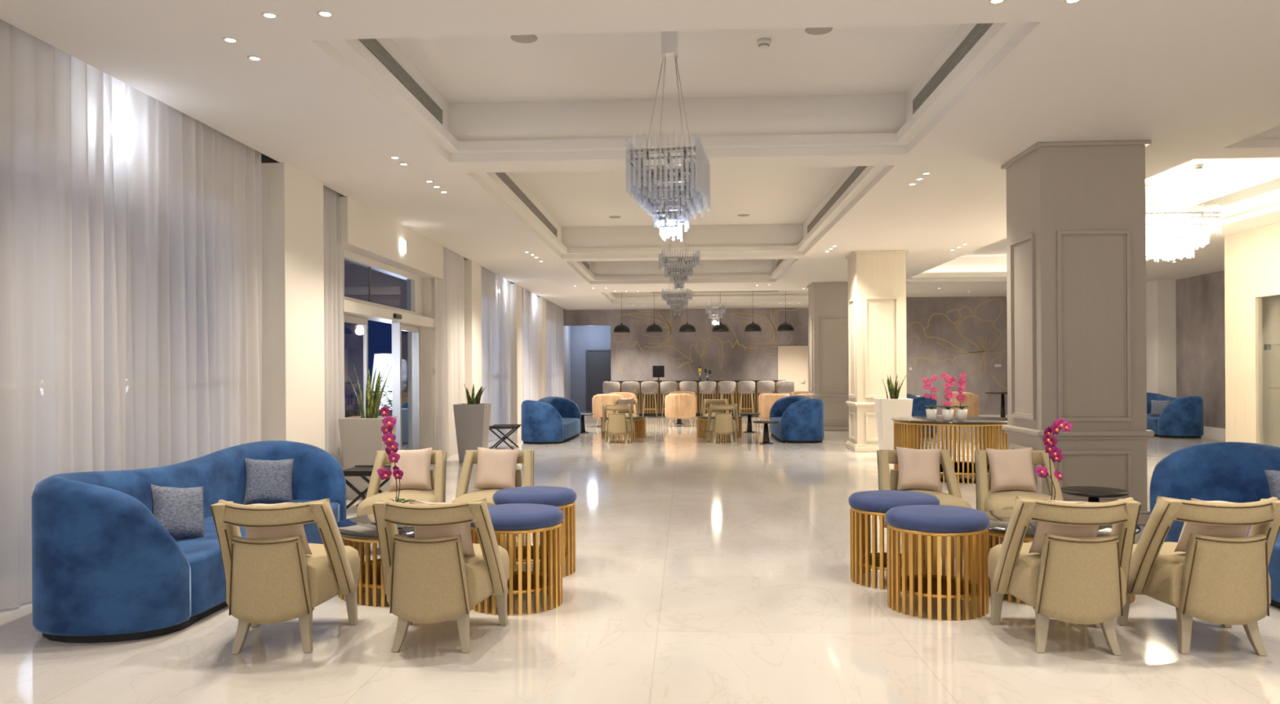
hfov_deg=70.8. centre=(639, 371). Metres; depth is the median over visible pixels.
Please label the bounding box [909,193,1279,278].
trim
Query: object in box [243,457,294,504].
cushion
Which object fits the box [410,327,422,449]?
door frame
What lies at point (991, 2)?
recessed light
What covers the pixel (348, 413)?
floor
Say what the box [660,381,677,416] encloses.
bar stool
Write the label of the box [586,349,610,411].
door
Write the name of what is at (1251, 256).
wall
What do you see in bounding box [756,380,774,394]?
bar stool
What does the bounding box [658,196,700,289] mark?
chandelier
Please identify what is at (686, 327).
pendant lamp
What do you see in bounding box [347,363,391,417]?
snake plant
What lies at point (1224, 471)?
curved sofa
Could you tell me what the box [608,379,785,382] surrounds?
countertop
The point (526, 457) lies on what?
lounge chair
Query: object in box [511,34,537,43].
ceiling speaker
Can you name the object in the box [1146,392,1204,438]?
curved sofa
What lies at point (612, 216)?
ceiling speaker
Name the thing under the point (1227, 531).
cushion
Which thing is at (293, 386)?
column
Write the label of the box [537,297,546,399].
trim
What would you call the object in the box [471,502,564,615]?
stool
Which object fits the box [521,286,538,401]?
curtain
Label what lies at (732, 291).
ceiling vent
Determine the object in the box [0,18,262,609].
curtain
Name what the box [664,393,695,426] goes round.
tub chair
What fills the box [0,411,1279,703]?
floor
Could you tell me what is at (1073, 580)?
lounge chair
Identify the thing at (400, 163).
recessed light
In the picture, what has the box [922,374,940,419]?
potted orchid
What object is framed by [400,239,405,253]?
wall light
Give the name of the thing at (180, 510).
cushion
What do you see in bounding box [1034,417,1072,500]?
potted orchid
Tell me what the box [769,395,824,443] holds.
curved sofa
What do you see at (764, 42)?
smoke detector
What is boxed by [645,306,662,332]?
pendant lamp
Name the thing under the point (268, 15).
recessed light
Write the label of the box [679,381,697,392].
bar stool
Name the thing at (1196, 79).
ceiling
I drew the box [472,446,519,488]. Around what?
cushion
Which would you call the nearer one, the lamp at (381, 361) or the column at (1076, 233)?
the column at (1076, 233)
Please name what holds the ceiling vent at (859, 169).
in the ceiling
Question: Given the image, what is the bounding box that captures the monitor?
[653,365,664,380]
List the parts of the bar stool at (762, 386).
seat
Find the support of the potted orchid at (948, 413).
on the display table at (906, 428)
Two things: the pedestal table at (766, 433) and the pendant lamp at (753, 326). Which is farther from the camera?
the pendant lamp at (753, 326)
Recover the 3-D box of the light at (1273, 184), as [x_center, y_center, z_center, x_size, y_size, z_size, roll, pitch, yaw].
[7.747,-2.267,11.919,0.016,0.140,6.200,0,0,3]
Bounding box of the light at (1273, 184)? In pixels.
[1163,177,1279,216]
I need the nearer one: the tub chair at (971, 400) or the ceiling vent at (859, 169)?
the ceiling vent at (859, 169)
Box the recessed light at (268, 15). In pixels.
[261,11,278,18]
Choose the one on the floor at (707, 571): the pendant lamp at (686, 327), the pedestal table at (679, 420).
the pedestal table at (679, 420)
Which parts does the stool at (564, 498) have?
seat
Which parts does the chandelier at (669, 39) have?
tier frame, tier frame, tier frame, tier frame, tier frame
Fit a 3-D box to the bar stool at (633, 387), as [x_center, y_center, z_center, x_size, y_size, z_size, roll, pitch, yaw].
[-0.267,0.792,25.667,0.500,1.021,0.450,0,0,3]
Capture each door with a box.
[342,249,435,449]
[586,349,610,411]
[777,345,808,395]
[1252,289,1279,444]
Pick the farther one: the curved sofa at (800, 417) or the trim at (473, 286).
the curved sofa at (800, 417)
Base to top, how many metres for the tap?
0.400 m
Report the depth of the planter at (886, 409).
13.08 m
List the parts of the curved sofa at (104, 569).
seat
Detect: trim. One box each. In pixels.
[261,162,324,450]
[326,22,1026,153]
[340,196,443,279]
[407,276,435,450]
[463,259,481,403]
[475,165,886,253]
[510,283,522,432]
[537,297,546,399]
[570,258,794,280]
[604,292,808,300]
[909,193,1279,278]
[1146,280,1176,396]
[1246,124,1279,138]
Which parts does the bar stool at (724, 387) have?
seat, backrest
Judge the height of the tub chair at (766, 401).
0.783 m
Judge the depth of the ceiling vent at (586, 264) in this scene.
18.64 m
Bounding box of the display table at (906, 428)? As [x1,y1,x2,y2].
[891,415,1008,483]
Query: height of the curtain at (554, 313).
3.398 m
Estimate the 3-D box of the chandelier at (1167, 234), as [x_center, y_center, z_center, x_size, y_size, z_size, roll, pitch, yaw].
[6.573,-1.955,11.679,1.614,1.029,0.514,0,0,3]
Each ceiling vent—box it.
[358,38,443,124]
[494,172,557,237]
[581,261,589,270]
[653,290,778,292]
[776,258,783,266]
[807,165,866,233]
[912,22,993,113]
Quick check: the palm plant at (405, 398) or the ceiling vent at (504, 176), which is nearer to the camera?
the ceiling vent at (504, 176)
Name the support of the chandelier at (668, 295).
hanging from the ceiling
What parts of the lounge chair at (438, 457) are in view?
post, seat, rail, post, nail trim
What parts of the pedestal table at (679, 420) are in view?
column post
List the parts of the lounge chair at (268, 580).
post, leg, leg, rail, nail trim, seat, leg, post, leg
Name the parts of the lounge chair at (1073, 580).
leg, post, leg, seat, nail trim, rail, leg, leg, post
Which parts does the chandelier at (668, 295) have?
tier frame, tier frame, tier frame, tier frame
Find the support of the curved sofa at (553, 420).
on the floor at (707, 571)
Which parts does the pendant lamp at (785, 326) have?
lamp shade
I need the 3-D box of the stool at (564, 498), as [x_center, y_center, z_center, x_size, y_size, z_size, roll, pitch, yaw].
[-0.685,1.036,5.873,0.544,0.536,0.544,0,0,-3]
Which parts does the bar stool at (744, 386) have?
backrest, seat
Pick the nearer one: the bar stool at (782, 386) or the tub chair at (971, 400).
the tub chair at (971, 400)
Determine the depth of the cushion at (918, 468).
6.55 m
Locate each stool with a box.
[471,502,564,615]
[492,485,576,577]
[602,381,620,393]
[622,381,639,399]
[640,381,658,417]
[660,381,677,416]
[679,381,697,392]
[698,381,716,415]
[718,381,735,415]
[737,380,755,417]
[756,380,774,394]
[776,380,794,395]
[848,489,939,589]
[884,504,990,620]
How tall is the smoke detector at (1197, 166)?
0.050 m
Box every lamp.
[371,353,391,408]
[613,297,630,332]
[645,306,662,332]
[679,322,695,332]
[711,291,728,331]
[744,320,761,331]
[777,308,794,331]
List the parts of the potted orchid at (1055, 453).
stem, stem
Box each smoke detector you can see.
[756,37,770,48]
[1193,164,1203,169]
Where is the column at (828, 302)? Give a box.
[806,281,848,431]
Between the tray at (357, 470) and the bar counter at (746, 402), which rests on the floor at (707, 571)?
the bar counter at (746, 402)
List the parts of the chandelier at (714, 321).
tier frame, tier frame, tier frame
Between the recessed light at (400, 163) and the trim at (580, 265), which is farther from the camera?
the trim at (580, 265)
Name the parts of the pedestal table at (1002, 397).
column post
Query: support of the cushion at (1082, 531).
on the lounge chair at (1073, 580)
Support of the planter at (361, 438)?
on the floor at (707, 571)
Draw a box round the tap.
[698,366,711,380]
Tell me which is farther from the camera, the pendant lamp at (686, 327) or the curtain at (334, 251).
the pendant lamp at (686, 327)
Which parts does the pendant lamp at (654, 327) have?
lamp shade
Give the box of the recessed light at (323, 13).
[316,9,333,17]
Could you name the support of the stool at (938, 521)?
on the floor at (707, 571)
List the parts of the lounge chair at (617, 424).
post, leg, leg, rail, seat, nail trim, leg, post, leg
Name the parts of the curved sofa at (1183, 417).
seat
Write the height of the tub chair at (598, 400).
0.783 m
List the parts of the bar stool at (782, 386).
seat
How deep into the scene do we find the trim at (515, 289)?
19.32 m
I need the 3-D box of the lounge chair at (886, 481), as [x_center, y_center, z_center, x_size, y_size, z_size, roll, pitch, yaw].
[2.018,0.932,6.462,0.598,0.711,0.682,0,0,3]
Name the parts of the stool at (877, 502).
seat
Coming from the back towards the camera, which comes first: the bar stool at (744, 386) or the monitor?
the monitor
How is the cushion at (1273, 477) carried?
on the curved sofa at (1224, 471)
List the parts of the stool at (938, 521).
seat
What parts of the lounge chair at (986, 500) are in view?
nail trim, post, rail, seat, post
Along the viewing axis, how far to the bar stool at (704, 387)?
25.37 m
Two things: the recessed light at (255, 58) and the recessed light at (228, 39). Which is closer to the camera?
the recessed light at (228, 39)
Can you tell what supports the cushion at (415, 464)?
on the lounge chair at (438, 457)
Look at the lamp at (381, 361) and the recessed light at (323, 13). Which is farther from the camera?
the lamp at (381, 361)
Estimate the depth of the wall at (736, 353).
27.35 m
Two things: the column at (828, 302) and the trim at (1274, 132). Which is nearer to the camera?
the trim at (1274, 132)
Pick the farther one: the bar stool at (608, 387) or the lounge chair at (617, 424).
the bar stool at (608, 387)
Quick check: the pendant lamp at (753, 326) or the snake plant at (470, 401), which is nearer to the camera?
the snake plant at (470, 401)
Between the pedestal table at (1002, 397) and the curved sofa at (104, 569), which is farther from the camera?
the pedestal table at (1002, 397)
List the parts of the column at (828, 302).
panel moulding, crown, chair rail, chair rail, panel moulding, panel moulding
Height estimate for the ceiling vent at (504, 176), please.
0.140 m
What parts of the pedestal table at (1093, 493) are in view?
column post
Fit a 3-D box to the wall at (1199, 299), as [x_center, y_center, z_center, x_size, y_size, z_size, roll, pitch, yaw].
[11.538,-0.419,18.134,0.200,3.300,10.600,0,0,3]
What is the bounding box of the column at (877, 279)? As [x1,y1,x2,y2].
[845,249,908,452]
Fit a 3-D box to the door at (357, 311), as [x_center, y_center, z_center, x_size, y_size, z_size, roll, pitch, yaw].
[-3.220,-0.031,11.549,0.330,2.700,3.740,0,0,3]
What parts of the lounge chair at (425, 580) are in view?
post, leg, rail, nail trim, seat, leg, post, leg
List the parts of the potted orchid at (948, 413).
pot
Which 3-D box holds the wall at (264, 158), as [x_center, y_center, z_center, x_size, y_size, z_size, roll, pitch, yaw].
[-3.382,-0.405,12.138,0.150,3.450,30.900,0,0,3]
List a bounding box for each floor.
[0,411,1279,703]
[344,409,408,449]
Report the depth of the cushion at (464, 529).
4.25 m
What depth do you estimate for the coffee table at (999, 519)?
5.12 m
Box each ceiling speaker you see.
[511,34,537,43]
[608,215,621,217]
[737,213,749,216]
[804,26,832,35]
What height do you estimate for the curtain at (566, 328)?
2.868 m
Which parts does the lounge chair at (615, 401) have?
rail, post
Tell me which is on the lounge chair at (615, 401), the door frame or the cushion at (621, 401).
the cushion at (621, 401)
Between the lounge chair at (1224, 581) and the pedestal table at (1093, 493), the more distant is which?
the pedestal table at (1093, 493)
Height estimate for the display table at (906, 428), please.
0.700 m
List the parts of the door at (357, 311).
transom frame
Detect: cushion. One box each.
[150,484,204,537]
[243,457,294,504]
[244,502,311,554]
[387,447,432,491]
[408,499,475,555]
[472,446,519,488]
[617,397,634,413]
[896,446,942,492]
[986,446,1037,492]
[1028,498,1102,553]
[1150,400,1169,416]
[1173,497,1249,551]
[1264,469,1279,500]
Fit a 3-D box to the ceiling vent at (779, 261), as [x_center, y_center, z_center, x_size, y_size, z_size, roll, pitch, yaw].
[2.789,-2.237,17.179,0.016,0.140,3.600,0,0,3]
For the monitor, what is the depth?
26.23 m
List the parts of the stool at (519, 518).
seat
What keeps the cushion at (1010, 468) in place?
on the lounge chair at (986, 500)
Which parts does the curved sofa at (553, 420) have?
seat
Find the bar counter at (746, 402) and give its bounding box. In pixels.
[608,379,785,416]
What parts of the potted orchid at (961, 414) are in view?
pot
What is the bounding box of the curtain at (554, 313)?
[546,299,564,397]
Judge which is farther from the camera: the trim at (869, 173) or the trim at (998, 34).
the trim at (869, 173)
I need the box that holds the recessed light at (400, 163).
[399,162,408,165]
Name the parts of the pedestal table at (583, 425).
column post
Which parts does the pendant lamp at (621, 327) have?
lamp shade, cord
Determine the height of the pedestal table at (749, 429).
0.400 m
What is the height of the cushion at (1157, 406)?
0.334 m
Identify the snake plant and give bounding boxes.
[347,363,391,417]
[463,383,486,404]
[882,373,906,399]
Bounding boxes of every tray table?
[342,465,391,509]
[488,423,522,448]
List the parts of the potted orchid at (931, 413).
pot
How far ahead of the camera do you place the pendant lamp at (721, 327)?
24.46 m
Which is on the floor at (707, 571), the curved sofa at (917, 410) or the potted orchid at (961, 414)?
the curved sofa at (917, 410)
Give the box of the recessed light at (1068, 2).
[1063,0,1080,4]
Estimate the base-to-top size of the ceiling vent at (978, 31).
0.140 m
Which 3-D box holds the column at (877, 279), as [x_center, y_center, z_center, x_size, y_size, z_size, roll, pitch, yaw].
[3.863,-0.323,14.697,0.880,3.200,0.850,0,0,3]
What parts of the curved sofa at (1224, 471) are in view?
seat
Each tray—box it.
[342,466,391,475]
[488,424,519,428]
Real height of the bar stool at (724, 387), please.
1.021 m
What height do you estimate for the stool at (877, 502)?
0.536 m
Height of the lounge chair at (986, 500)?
0.711 m
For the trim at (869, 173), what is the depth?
12.50 m
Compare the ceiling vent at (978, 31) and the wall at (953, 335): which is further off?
the wall at (953, 335)
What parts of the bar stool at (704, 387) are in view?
backrest, seat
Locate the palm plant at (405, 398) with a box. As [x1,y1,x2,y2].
[351,380,408,408]
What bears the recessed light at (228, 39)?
in the ceiling
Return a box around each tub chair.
[591,393,622,426]
[609,391,635,413]
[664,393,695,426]
[669,391,696,422]
[758,393,787,426]
[790,391,808,395]
[950,391,980,416]
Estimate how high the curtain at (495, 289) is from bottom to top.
3.398 m
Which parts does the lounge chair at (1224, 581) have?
leg, post, leg, seat, nail trim, rail, leg, leg, post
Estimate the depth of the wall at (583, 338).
29.73 m
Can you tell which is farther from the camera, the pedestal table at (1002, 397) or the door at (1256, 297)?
the pedestal table at (1002, 397)
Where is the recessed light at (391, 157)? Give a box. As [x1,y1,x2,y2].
[390,155,399,159]
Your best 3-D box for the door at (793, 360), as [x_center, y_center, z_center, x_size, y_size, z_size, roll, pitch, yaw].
[4.627,0.247,27.209,0.900,2.050,0.140,0,0,3]
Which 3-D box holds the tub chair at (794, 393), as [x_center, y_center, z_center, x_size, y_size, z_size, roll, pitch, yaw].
[4.105,0.887,22.421,0.734,0.783,0.661,0,0,-17]
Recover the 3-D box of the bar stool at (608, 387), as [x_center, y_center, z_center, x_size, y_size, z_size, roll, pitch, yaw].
[-0.815,0.795,25.695,0.500,1.021,0.450,0,0,3]
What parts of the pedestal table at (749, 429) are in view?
column post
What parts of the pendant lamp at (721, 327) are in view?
lamp shade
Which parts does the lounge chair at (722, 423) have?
leg, post, leg, seat, rail, nail trim, leg, leg, post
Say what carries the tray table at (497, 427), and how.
on the floor at (707, 571)
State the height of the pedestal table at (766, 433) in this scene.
0.400 m
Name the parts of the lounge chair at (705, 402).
post, seat, rail, post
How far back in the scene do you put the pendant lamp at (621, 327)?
24.61 m
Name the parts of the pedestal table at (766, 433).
column post, plate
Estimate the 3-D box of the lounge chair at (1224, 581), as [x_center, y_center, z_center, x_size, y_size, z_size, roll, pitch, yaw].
[2.669,0.928,4.314,0.598,0.711,0.682,0,0,6]
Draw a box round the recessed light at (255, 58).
[247,55,262,61]
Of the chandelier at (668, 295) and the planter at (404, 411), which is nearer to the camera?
the planter at (404, 411)
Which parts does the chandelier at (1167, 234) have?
tier frame, tier frame, tier frame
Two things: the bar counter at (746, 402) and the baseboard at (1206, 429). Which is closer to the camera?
the baseboard at (1206, 429)
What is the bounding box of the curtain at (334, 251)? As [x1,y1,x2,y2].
[323,185,345,477]
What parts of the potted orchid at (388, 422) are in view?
stem, stem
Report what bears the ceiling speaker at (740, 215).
attached to the ceiling
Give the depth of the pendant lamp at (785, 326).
24.38 m
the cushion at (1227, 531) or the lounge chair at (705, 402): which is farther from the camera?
the lounge chair at (705, 402)
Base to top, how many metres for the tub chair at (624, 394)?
0.783 m
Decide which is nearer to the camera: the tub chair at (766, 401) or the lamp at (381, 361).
the lamp at (381, 361)
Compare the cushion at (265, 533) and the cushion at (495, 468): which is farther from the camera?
the cushion at (495, 468)
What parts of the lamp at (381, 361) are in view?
lamp shade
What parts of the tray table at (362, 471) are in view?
leg, leg, leg, leg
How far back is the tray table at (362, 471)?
8.37 m
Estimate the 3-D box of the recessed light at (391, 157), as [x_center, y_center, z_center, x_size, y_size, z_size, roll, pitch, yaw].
[-2.159,-1.884,7.930,0.086,0.006,0.086,0,0,3]
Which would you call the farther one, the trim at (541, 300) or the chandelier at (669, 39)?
the trim at (541, 300)
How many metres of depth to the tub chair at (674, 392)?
23.44 m
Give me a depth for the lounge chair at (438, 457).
6.67 m
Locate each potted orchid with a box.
[377,405,415,502]
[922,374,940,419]
[939,372,957,420]
[955,372,968,419]
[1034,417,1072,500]
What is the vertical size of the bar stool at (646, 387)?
1.021 m
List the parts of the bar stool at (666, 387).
seat, backrest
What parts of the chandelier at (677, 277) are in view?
tier frame, tier frame, tier frame, tier frame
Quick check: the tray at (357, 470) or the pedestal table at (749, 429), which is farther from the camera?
the pedestal table at (749, 429)
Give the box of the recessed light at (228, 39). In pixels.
[222,36,238,43]
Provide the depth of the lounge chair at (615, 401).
19.05 m
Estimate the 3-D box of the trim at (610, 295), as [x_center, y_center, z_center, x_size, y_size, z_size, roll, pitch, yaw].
[2.356,-2.032,23.109,6.430,0.085,3.400,0,0,3]
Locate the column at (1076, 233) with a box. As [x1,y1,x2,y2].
[1000,139,1154,524]
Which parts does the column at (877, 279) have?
panel moulding, panel moulding, chair rail, chair rail, panel moulding, crown, panel moulding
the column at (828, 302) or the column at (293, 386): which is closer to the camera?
the column at (293, 386)
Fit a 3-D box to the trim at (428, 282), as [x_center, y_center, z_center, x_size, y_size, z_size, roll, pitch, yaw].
[-3.218,-0.031,13.342,0.350,2.700,0.320,0,0,3]
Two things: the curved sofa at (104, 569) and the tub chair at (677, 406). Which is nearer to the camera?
the curved sofa at (104, 569)
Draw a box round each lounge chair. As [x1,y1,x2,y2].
[210,497,359,653]
[356,449,446,555]
[372,497,509,653]
[450,449,533,545]
[602,404,634,443]
[613,399,639,434]
[702,399,728,429]
[706,403,739,443]
[876,448,971,552]
[973,449,1064,511]
[987,495,1141,655]
[1117,495,1279,656]
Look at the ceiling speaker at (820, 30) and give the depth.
6.42 m
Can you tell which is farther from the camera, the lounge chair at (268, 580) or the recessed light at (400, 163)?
the recessed light at (400, 163)
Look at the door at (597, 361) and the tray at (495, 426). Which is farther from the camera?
the door at (597, 361)
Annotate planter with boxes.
[337,415,396,499]
[377,408,408,444]
[453,403,491,462]
[874,397,912,449]
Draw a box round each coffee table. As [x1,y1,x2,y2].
[336,513,414,607]
[599,415,647,438]
[695,415,743,438]
[969,509,1141,605]
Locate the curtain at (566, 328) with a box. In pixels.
[563,325,570,399]
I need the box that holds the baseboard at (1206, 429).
[937,414,1225,434]
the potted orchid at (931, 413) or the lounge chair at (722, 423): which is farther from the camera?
the lounge chair at (722, 423)
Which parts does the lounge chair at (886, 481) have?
nail trim, post, rail, seat, post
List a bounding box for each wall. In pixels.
[261,153,541,297]
[563,307,808,391]
[569,325,610,411]
[906,296,1007,414]
[1175,270,1225,428]
[1224,222,1279,446]
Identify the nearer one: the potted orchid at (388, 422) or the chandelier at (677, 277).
the potted orchid at (388, 422)
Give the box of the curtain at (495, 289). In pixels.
[480,266,511,440]
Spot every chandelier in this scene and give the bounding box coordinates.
[626,31,710,241]
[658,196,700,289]
[662,263,692,315]
[706,291,724,324]
[1145,179,1220,262]
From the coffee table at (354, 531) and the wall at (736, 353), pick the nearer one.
the coffee table at (354, 531)
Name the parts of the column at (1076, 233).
panel moulding, panel moulding, crown, chair rail, chair rail, panel moulding, panel moulding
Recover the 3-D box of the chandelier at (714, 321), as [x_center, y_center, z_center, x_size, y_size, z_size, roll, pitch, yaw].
[1.922,-1.812,22.931,0.474,1.260,0.474,0,0,3]
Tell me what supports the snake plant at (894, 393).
on the planter at (886, 409)
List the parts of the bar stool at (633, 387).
backrest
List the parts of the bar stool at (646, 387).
seat, backrest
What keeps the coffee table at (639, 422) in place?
on the floor at (707, 571)
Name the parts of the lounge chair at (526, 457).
post, seat, rail, leg, post, nail trim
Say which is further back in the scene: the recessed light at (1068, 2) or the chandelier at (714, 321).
the chandelier at (714, 321)
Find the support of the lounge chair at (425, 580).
on the floor at (707, 571)
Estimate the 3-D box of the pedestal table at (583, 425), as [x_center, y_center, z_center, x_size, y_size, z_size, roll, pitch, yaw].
[-1.230,1.107,19.288,0.470,0.400,0.470,0,0,3]
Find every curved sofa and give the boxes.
[31,440,346,643]
[520,395,581,444]
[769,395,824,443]
[906,393,937,436]
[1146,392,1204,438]
[1149,441,1279,608]
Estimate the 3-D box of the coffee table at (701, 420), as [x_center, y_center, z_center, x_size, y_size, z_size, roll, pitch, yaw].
[1.567,1.091,17.794,0.950,0.400,0.950,0,0,1]
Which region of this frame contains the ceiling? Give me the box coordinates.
[0,0,1279,309]
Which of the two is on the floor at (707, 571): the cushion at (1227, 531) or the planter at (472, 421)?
the planter at (472, 421)
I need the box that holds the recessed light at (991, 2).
[987,0,1004,4]
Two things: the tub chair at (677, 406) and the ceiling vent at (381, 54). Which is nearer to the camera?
the ceiling vent at (381, 54)
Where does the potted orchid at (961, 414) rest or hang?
on the display table at (906, 428)
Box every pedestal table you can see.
[580,413,593,432]
[674,418,684,424]
[737,413,760,432]
[752,420,779,444]
[985,391,1007,417]
[1060,485,1129,502]

